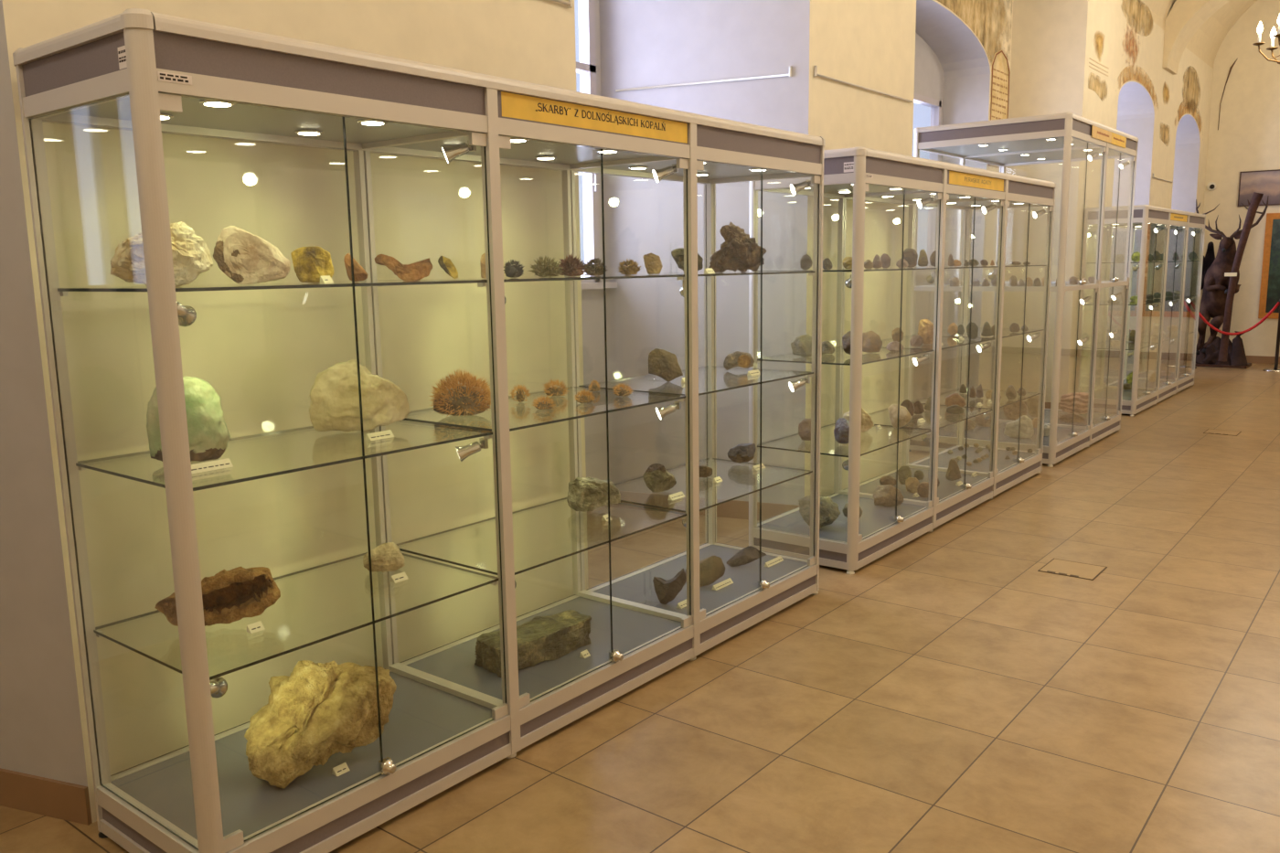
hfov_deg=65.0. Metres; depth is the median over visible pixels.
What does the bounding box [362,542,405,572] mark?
stone
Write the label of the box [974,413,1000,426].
boulder
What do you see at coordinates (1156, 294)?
stone
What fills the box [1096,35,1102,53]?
painting
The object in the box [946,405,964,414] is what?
stone
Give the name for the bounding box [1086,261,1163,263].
glass shelf
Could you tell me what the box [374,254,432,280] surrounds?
rock
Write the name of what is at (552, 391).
cluster
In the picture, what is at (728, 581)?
label
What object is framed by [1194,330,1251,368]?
pedestal
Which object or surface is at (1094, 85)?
painting
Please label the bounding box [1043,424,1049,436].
boulder
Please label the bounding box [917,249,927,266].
stone
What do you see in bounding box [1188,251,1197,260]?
stone
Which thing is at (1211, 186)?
dome camera
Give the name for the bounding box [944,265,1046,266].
glass shelf
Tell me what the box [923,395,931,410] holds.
stone
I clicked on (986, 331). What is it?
stone
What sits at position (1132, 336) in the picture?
stone
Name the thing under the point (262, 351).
wall
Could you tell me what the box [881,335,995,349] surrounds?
glass shelf
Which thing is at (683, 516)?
glass shelf
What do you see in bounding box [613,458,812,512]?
glass shelf
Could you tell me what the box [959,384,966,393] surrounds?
stone
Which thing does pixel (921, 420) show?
holder
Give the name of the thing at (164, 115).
recessed light
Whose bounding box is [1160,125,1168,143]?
painting
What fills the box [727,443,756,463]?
stone
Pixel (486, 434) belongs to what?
glass shelf
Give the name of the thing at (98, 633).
glass shelf
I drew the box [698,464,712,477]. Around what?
stone
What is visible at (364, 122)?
recessed light
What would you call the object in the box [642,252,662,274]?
stone
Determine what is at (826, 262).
stone
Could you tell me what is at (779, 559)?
label
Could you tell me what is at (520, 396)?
cluster
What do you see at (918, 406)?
stone
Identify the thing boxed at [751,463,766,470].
label
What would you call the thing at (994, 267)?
glass shelf
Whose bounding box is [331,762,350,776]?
label
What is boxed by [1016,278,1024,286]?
stone
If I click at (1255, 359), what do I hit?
baseboard
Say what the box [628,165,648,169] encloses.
recessed light
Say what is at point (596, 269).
cluster
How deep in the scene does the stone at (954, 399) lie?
6.54 m
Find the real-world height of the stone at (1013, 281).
0.091 m
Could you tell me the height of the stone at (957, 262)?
0.045 m
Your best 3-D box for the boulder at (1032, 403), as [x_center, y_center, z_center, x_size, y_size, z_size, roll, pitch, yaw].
[3.530,-0.184,8.985,0.142,0.212,0.067,3,10,21]
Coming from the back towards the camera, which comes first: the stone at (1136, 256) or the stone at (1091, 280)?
the stone at (1136, 256)
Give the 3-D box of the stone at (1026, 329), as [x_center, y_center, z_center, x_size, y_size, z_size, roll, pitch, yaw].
[2.672,-0.683,6.979,0.046,0.048,0.027,3,10,21]
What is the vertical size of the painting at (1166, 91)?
0.320 m
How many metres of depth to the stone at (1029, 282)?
7.79 m
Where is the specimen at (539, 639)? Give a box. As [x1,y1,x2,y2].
[473,609,591,677]
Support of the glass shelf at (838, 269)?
attached to the display cabinet at (860, 175)
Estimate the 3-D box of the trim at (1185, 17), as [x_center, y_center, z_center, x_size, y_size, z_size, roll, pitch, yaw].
[8.295,-5.119,10.830,4.800,1.900,0.600,6,11,38]
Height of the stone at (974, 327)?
0.110 m
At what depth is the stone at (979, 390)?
7.03 m
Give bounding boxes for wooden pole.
[1217,192,1263,362]
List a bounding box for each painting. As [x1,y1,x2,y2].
[937,0,1004,54]
[988,49,1010,168]
[1088,57,1109,76]
[1089,76,1106,99]
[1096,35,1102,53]
[1123,69,1153,96]
[1124,0,1152,33]
[1126,35,1137,61]
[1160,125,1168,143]
[1163,85,1168,100]
[1178,103,1200,128]
[1184,66,1198,110]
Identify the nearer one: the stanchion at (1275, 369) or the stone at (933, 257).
the stone at (933, 257)
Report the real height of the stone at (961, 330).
0.070 m
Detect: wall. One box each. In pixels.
[0,0,1213,822]
[1196,0,1279,356]
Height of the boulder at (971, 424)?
0.095 m
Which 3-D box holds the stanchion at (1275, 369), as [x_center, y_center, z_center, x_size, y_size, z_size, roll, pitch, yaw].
[8.700,-1.249,13.692,0.310,0.985,0.310,6,11,38]
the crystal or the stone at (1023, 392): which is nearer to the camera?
the crystal
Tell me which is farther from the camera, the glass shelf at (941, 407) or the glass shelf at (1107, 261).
the glass shelf at (1107, 261)
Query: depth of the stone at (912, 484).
6.14 m
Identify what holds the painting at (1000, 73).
attached to the wall at (262, 351)
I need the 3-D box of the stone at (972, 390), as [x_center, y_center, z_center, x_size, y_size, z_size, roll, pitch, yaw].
[2.317,-0.241,6.995,0.043,0.087,0.030,2,10,18]
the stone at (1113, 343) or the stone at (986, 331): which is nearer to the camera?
the stone at (986, 331)
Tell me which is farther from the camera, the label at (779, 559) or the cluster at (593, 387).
the label at (779, 559)
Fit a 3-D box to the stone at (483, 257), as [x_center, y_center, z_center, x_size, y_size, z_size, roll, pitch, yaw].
[-0.506,-0.531,3.301,0.046,0.087,0.030,-6,10,-28]
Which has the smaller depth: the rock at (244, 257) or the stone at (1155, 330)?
the rock at (244, 257)
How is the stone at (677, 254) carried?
on the display cabinet at (147, 73)
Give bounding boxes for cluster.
[428,369,490,416]
[503,259,524,277]
[509,384,529,402]
[527,255,564,277]
[532,394,555,409]
[543,378,569,396]
[558,254,586,276]
[574,388,595,403]
[584,257,607,276]
[587,379,600,391]
[612,382,634,396]
[618,257,640,275]
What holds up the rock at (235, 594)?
on the display cabinet at (147, 73)
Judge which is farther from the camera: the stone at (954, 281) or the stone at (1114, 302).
the stone at (1114, 302)
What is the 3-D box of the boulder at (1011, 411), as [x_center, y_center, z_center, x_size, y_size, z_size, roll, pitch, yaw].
[3.315,-0.151,8.880,0.212,0.191,0.104,5,11,33]
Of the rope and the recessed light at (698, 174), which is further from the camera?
the rope
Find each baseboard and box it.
[0,768,92,825]
[1023,401,1061,409]
[1195,354,1279,364]
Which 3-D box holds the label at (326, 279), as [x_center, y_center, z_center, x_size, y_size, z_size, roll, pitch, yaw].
[-0.862,-0.405,2.766,0.024,0.020,0.030,6,11,38]
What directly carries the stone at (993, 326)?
on the display cabinet at (860, 175)
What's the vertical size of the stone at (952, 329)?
0.085 m
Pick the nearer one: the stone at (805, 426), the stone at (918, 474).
the stone at (805, 426)
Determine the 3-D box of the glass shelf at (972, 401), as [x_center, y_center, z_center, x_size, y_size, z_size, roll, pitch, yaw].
[2.377,-0.201,7.090,0.581,0.008,0.968,6,11,38]
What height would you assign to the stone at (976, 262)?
0.048 m
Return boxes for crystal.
[708,221,767,272]
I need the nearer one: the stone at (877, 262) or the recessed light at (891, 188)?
the recessed light at (891, 188)
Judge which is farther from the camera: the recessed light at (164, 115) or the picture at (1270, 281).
the picture at (1270, 281)
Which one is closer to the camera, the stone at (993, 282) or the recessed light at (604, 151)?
the recessed light at (604, 151)
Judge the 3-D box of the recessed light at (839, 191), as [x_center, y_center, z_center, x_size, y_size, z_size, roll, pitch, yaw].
[1.132,-1.299,5.559,0.081,0.008,0.082,-6,11,-31]
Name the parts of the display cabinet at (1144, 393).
corner post, post, post, plinth panel, deck rail, rail, header rail, header panel, deck rail, rail, header rail, post, post, corner post, board, pane, plinth panel, corner post, glass door, glass door, header panel, post, deck rail, rail, plinth panel, glass door, header rail, rail, glass door, header rail, post, plinth panel, glass door, glass door, header panel, corner post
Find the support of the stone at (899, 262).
on the display cabinet at (860, 175)
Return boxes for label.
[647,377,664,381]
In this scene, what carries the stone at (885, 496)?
on the display cabinet at (860, 175)
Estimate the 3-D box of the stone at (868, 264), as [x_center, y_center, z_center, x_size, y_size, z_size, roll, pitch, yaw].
[1.246,-0.885,5.486,0.054,0.049,0.029,-2,9,-6]
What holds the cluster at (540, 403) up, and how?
on the display cabinet at (147, 73)
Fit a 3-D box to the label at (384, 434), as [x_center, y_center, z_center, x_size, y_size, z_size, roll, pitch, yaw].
[-0.763,0.026,2.951,0.024,0.020,0.085,6,11,38]
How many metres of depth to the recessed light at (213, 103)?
2.39 m
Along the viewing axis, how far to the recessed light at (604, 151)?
3.52 m
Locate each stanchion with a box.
[1172,298,1196,369]
[1262,299,1279,372]
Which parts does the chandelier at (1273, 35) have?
candle bulb, arm, arm, candle bulb, arm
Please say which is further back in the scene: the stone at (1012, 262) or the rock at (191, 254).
the stone at (1012, 262)
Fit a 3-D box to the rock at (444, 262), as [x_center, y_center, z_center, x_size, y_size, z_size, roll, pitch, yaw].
[-0.606,-0.502,3.172,0.061,0.075,0.051,-3,9,-10]
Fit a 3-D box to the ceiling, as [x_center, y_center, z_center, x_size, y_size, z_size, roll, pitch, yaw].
[2.624,-4.273,5.080,6.320,1.550,22.050,6,11,38]
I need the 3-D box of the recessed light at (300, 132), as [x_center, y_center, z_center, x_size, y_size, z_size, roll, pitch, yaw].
[-0.969,-0.860,2.941,0.082,0.009,0.081,6,11,38]
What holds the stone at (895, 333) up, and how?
on the display cabinet at (860, 175)
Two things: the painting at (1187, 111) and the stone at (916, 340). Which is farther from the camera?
the painting at (1187, 111)
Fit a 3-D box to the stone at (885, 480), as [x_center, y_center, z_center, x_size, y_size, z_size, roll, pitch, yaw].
[1.563,0.342,6.324,0.110,0.074,0.055,1,9,14]
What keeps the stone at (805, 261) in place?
on the display cabinet at (860, 175)
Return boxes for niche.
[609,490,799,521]
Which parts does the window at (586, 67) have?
handle, rail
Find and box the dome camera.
[1206,181,1216,191]
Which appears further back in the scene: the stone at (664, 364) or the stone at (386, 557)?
the stone at (664, 364)
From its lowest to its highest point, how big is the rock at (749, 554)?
0.083 m
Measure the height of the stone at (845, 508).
0.094 m
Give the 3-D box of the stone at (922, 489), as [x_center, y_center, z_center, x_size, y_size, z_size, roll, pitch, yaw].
[1.709,0.378,6.008,0.104,0.096,0.056,2,9,16]
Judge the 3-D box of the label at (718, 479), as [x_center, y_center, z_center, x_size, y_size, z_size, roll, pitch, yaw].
[0.345,0.235,4.457,0.024,0.020,0.046,6,11,38]
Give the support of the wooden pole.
attached to the stag
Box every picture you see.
[1237,169,1279,206]
[1258,213,1279,319]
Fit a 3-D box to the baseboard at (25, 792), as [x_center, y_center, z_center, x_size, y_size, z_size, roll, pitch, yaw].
[-2.186,1.052,3.075,1.319,0.112,0.012,2,10,20]
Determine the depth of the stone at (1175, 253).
11.93 m
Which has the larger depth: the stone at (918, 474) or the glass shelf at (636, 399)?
the stone at (918, 474)
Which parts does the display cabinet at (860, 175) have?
corner post, pane, deck rail, rail, plinth panel, pane, header rail, rail, header panel, post, post, corner post, deck rail, header rail, glass door, plinth panel, board, header panel, post, post, glass door, post, pane, rail, deck rail, glass door, header rail, rail, plinth panel, corner post, header panel, glass door, post, deck rail, pane, header rail, glass door, plinth panel, header panel, glass door, corner post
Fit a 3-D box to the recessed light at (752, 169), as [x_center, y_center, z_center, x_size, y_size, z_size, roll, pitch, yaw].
[0.508,-1.101,4.302,0.082,0.008,0.081,2,10,18]
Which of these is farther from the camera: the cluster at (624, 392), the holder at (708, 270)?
the holder at (708, 270)
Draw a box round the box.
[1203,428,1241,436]
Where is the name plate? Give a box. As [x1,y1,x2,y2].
[1224,272,1237,276]
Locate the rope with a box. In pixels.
[1190,301,1279,335]
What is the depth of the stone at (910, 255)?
5.89 m
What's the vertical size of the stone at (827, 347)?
0.072 m
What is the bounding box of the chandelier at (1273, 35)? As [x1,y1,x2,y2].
[1252,14,1279,63]
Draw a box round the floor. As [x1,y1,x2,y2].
[0,361,1279,852]
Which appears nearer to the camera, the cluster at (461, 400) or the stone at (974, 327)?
the cluster at (461, 400)
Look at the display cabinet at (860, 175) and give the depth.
5.69 m
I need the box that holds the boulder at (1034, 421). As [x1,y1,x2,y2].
[1031,417,1037,427]
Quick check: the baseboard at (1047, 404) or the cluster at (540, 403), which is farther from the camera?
the baseboard at (1047, 404)
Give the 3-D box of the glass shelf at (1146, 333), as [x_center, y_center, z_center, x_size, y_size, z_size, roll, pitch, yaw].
[6.236,-1.108,12.007,0.529,0.008,0.968,6,11,38]
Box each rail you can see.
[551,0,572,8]
[813,65,912,102]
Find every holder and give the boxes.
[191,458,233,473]
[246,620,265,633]
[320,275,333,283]
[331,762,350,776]
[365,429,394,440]
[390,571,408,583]
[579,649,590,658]
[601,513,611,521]
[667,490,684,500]
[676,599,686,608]
[704,267,714,273]
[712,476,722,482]
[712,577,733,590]
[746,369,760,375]
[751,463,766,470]
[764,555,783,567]
[917,417,925,422]
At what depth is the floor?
3.58 m
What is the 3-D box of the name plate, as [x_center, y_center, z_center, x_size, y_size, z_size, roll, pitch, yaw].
[8.189,-2.108,13.937,0.150,0.050,0.008,6,11,38]
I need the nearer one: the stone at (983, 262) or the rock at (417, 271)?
the rock at (417, 271)
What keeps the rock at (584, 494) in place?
on the display cabinet at (147, 73)
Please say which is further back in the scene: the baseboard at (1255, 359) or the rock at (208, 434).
the baseboard at (1255, 359)
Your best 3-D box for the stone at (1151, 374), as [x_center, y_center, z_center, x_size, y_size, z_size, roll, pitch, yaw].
[5.859,-0.577,11.498,0.106,0.132,0.067,4,10,27]
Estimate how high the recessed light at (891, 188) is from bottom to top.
0.009 m
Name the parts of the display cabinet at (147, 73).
corner post, rail, header panel, header rail, pane, rail, plinth panel, deck rail, corner post, pane, glass door, header panel, post, header rail, post, post, plinth panel, deck rail, glass door, board, spotlight arm, pane, spotlight arm, rail, header rail, post, deck rail, rail, glass door, post, post, header panel, plinth panel, pane, glass door, spotlight arm, spotlight arm, post, corner post, glass door, plinth panel, header panel, pane, deck rail, header rail, glass door, spotlight arm, spotlight arm, corner post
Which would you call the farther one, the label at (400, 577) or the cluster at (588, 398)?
the cluster at (588, 398)
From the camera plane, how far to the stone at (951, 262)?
6.39 m
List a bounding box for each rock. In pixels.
[109,221,213,287]
[146,376,230,461]
[154,566,280,626]
[213,225,290,284]
[244,660,396,788]
[290,245,334,283]
[343,253,368,281]
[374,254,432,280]
[437,256,458,278]
[566,476,620,511]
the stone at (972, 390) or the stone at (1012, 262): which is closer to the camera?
the stone at (972, 390)
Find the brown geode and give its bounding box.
[723,351,754,370]
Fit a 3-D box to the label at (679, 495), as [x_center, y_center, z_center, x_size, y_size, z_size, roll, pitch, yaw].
[0.151,0.286,4.153,0.024,0.020,0.090,6,11,38]
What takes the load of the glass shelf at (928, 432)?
attached to the display cabinet at (860, 175)
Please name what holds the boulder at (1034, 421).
on the display cabinet at (1065, 137)
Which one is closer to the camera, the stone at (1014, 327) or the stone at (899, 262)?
the stone at (899, 262)
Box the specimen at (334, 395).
[309,359,410,432]
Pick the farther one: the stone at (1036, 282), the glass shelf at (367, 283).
the stone at (1036, 282)
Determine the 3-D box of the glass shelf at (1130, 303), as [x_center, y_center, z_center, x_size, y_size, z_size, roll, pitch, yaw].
[4.988,-1.277,10.392,0.529,0.008,0.968,6,11,38]
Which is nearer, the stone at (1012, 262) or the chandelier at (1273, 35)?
the stone at (1012, 262)
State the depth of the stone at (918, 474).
6.49 m
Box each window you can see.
[576,0,791,288]
[586,505,607,513]
[913,93,946,276]
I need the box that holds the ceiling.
[1128,0,1257,68]
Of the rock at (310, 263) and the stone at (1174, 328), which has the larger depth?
the stone at (1174, 328)
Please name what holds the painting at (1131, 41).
attached to the wall at (262, 351)
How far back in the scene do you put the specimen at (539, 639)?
3.61 m
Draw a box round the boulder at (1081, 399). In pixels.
[1059,392,1088,414]
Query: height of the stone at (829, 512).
0.173 m
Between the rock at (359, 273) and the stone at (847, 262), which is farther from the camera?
the stone at (847, 262)
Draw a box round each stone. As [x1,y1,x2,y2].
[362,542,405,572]
[480,252,486,278]
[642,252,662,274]
[642,463,676,492]
[647,348,682,382]
[671,247,703,270]
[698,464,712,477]
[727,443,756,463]
[790,334,811,356]
[798,418,810,440]
[798,495,840,528]
[800,254,812,269]
[821,341,835,354]
[822,257,832,269]
[833,417,849,444]
[842,256,852,268]
[842,330,863,354]
[842,407,874,432]
[842,502,862,517]
[862,330,882,352]
[864,259,873,268]
[872,484,903,506]
[873,254,882,268]
[879,475,895,485]
[880,253,891,268]
[885,341,904,351]
[887,404,911,427]
[891,327,903,341]
[896,258,908,267]
[897,465,912,484]
[900,399,915,415]
[903,248,917,267]
[905,477,920,492]
[909,334,923,346]
[913,400,924,414]
[913,469,924,479]
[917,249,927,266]
[917,319,942,344]
[917,481,928,497]
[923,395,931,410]
[929,250,936,266]
[945,393,966,407]
[945,458,961,480]
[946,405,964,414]
[947,322,958,335]
[948,254,954,266]
[949,276,959,286]
[953,259,961,266]
[957,324,964,334]
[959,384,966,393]
[966,321,978,339]
[968,258,979,266]
[969,385,976,397]
[970,277,980,286]
[976,384,983,397]
[980,259,988,266]
[981,277,989,286]
[981,321,992,336]
[984,389,992,398]
[991,277,997,286]
[991,324,994,336]
[1005,384,1016,399]
[1009,275,1017,286]
[1009,322,1020,332]
[1011,261,1021,265]
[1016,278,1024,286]
[1017,387,1025,395]
[1021,324,1028,331]
[1024,277,1033,286]
[1033,277,1041,286]
[1068,276,1078,285]
[1088,276,1095,283]
[1107,298,1119,304]
[1109,340,1120,346]
[1115,254,1124,262]
[1122,383,1131,390]
[1126,371,1132,385]
[1128,329,1135,341]
[1130,251,1140,261]
[1130,295,1137,300]
[1145,294,1153,298]
[1147,254,1153,261]
[1147,370,1155,382]
[1151,322,1159,336]
[1152,250,1161,261]
[1153,292,1161,298]
[1165,290,1173,296]
[1167,324,1177,331]
[1172,252,1179,260]
[1173,290,1180,295]
[1179,363,1188,373]
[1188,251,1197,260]
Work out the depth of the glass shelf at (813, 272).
4.19 m
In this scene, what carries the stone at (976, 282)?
on the display cabinet at (1065, 137)
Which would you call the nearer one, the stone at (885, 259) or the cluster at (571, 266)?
the cluster at (571, 266)
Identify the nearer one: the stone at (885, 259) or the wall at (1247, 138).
the stone at (885, 259)
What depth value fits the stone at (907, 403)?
6.18 m
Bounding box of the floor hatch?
[1037,558,1107,580]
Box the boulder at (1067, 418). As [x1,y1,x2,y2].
[1058,413,1085,422]
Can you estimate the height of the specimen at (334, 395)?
0.219 m
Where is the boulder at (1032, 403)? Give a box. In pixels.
[1026,395,1038,417]
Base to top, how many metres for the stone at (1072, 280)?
0.071 m
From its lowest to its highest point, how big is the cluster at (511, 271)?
0.063 m
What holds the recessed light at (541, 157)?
on the display cabinet at (147, 73)
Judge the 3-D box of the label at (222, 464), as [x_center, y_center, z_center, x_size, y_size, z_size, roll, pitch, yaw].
[-1.087,0.100,2.514,0.024,0.020,0.135,6,11,38]
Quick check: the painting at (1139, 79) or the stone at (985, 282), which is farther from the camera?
the painting at (1139, 79)
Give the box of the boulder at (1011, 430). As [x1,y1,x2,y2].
[1003,415,1034,437]
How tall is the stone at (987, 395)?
0.065 m
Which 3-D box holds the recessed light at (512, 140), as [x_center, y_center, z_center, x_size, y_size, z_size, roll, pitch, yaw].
[-0.392,-0.908,3.182,0.082,0.009,0.081,6,11,38]
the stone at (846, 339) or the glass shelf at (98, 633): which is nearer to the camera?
the glass shelf at (98, 633)
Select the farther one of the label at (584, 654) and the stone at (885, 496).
the stone at (885, 496)
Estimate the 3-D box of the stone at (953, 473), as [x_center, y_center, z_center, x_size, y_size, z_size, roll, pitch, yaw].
[1.998,0.276,6.407,0.096,0.153,0.055,3,10,25]
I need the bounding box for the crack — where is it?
[1217,59,1237,129]
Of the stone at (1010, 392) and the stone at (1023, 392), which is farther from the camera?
the stone at (1023, 392)
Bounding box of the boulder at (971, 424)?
[956,418,976,429]
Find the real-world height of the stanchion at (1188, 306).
0.985 m
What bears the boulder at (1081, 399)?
on the display cabinet at (1065, 137)
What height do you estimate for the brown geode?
0.091 m
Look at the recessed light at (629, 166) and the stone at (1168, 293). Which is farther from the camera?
the stone at (1168, 293)
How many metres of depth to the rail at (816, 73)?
6.03 m
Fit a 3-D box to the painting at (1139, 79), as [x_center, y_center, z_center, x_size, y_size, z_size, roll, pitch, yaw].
[5.635,-3.825,11.356,0.002,0.460,2.130,6,11,38]
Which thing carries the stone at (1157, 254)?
on the display cabinet at (1144, 393)
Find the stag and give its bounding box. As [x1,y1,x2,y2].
[1195,196,1268,354]
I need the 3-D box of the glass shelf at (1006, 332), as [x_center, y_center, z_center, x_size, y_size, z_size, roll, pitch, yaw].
[2.370,-0.655,7.018,0.581,0.008,0.968,6,11,38]
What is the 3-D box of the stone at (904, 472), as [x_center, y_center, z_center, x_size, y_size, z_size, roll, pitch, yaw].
[1.680,0.308,6.375,0.090,0.119,0.046,2,9,15]
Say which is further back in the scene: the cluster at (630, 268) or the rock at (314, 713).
the cluster at (630, 268)
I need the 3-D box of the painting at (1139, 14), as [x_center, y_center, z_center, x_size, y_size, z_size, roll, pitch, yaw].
[5.478,-4.534,11.057,0.002,0.400,1.500,6,11,38]
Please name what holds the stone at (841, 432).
on the display cabinet at (860, 175)
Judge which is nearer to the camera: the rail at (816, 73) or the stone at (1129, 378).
the rail at (816, 73)
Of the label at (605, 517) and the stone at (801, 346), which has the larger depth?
the stone at (801, 346)
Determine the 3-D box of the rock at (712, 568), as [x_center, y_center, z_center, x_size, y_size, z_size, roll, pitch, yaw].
[0.289,0.637,4.429,0.173,0.126,0.079,0,9,4]
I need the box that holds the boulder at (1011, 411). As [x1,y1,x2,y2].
[1002,400,1027,420]
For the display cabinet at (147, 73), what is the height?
2.097 m
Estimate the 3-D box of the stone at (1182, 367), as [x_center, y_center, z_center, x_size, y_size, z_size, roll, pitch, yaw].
[6.646,-0.708,12.295,0.112,0.115,0.060,4,10,28]
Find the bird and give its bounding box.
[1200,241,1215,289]
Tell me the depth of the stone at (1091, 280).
8.89 m
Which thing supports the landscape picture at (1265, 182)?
attached to the wall at (1247, 138)
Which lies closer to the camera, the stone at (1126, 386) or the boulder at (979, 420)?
the boulder at (979, 420)
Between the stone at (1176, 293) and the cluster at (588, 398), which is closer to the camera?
the cluster at (588, 398)
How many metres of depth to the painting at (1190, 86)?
13.54 m
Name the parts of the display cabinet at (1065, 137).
corner post, deck rail, post, rail, post, header rail, rail, plinth panel, deck rail, pane, rail, header rail, rail, header panel, pane, corner post, board, corner post, rail, header rail, glass door, plinth panel, glass door, deck rail, header panel, glass door, rail, deck rail, glass door, rail, post, glass door, header rail, rail, plinth panel, glass door, glass door, glass door, corner post, header panel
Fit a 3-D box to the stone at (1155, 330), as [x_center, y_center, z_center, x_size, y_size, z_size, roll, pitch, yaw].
[5.877,-1.102,11.433,0.116,0.163,0.086,4,10,27]
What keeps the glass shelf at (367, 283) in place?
attached to the display cabinet at (147, 73)
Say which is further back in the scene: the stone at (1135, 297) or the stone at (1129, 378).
the stone at (1129, 378)
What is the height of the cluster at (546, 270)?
0.078 m
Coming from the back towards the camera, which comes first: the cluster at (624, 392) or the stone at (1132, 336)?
the stone at (1132, 336)
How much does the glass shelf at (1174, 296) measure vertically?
0.008 m
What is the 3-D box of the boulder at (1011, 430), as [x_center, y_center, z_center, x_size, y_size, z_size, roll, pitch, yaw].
[3.026,-0.005,8.022,0.227,0.182,0.122,3,10,21]
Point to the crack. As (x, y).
(1231, 68)
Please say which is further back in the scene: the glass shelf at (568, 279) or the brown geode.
the brown geode
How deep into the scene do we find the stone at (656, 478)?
4.24 m
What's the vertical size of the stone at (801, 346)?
0.119 m
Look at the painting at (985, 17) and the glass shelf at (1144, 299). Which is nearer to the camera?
the painting at (985, 17)
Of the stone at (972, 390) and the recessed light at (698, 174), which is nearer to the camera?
the recessed light at (698, 174)
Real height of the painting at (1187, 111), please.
0.580 m
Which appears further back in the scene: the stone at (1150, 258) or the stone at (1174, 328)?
the stone at (1174, 328)
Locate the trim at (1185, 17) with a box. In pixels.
[1162,0,1230,74]
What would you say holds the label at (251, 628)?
on the display cabinet at (147, 73)
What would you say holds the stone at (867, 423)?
on the display cabinet at (860, 175)
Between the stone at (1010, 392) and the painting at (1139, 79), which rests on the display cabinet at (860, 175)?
the stone at (1010, 392)
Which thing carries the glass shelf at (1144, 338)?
attached to the display cabinet at (1144, 393)
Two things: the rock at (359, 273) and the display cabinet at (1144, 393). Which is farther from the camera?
the display cabinet at (1144, 393)
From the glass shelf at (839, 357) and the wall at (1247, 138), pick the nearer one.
the glass shelf at (839, 357)
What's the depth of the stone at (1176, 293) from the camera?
12.18 m
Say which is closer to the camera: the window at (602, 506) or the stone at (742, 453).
the stone at (742, 453)
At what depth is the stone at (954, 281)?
8.15 m
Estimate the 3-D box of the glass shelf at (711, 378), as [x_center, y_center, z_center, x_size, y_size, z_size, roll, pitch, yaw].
[0.270,-0.206,4.401,0.581,0.008,0.968,6,11,38]
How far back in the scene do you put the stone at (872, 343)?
5.49 m
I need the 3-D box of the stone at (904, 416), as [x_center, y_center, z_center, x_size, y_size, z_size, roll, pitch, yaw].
[1.500,-0.061,5.810,0.133,0.144,0.078,1,9,14]
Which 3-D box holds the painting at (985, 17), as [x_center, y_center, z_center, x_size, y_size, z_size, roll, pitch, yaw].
[2.928,-3.725,8.973,0.002,0.905,2.300,6,11,38]
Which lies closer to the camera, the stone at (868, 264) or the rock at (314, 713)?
the rock at (314, 713)
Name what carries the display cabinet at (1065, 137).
on the floor
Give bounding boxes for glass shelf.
[57,279,487,291]
[75,419,492,490]
[93,552,498,680]
[381,274,684,282]
[395,496,686,575]
[403,386,685,431]
[578,365,813,395]
[605,270,815,276]
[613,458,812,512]
[757,267,936,271]
[757,345,933,365]
[757,422,930,457]
[864,266,998,268]
[868,403,991,429]
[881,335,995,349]
[911,388,1040,409]
[912,327,1043,338]
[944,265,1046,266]
[1081,341,1158,350]
[1084,300,1161,305]
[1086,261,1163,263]
[1107,335,1177,342]
[1116,298,1180,300]
[1141,330,1194,336]
[1142,295,1197,298]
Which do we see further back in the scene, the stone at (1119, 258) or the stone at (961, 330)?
the stone at (1119, 258)
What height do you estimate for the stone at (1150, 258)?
0.078 m
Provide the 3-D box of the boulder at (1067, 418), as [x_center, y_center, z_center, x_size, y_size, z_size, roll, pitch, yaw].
[3.758,-0.080,8.742,0.212,0.080,0.103,3,10,25]
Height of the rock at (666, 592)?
0.138 m
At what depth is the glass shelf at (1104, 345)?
10.33 m
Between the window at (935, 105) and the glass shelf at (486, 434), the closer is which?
the glass shelf at (486, 434)
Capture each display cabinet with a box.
[12,8,825,852]
[748,146,1055,574]
[908,112,1138,467]
[1075,204,1205,415]
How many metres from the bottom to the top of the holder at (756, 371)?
0.020 m
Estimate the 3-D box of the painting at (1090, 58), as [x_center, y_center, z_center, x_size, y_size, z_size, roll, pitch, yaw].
[4.597,-3.595,10.062,0.004,0.085,0.700,6,11,38]
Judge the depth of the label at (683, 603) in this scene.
4.15 m
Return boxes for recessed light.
[160,112,173,119]
[199,99,235,106]
[294,129,323,135]
[357,119,387,125]
[510,138,529,142]
[534,155,556,159]
[596,149,619,153]
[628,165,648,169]
[697,172,710,175]
[748,168,767,170]
[837,190,852,192]
[887,187,902,190]

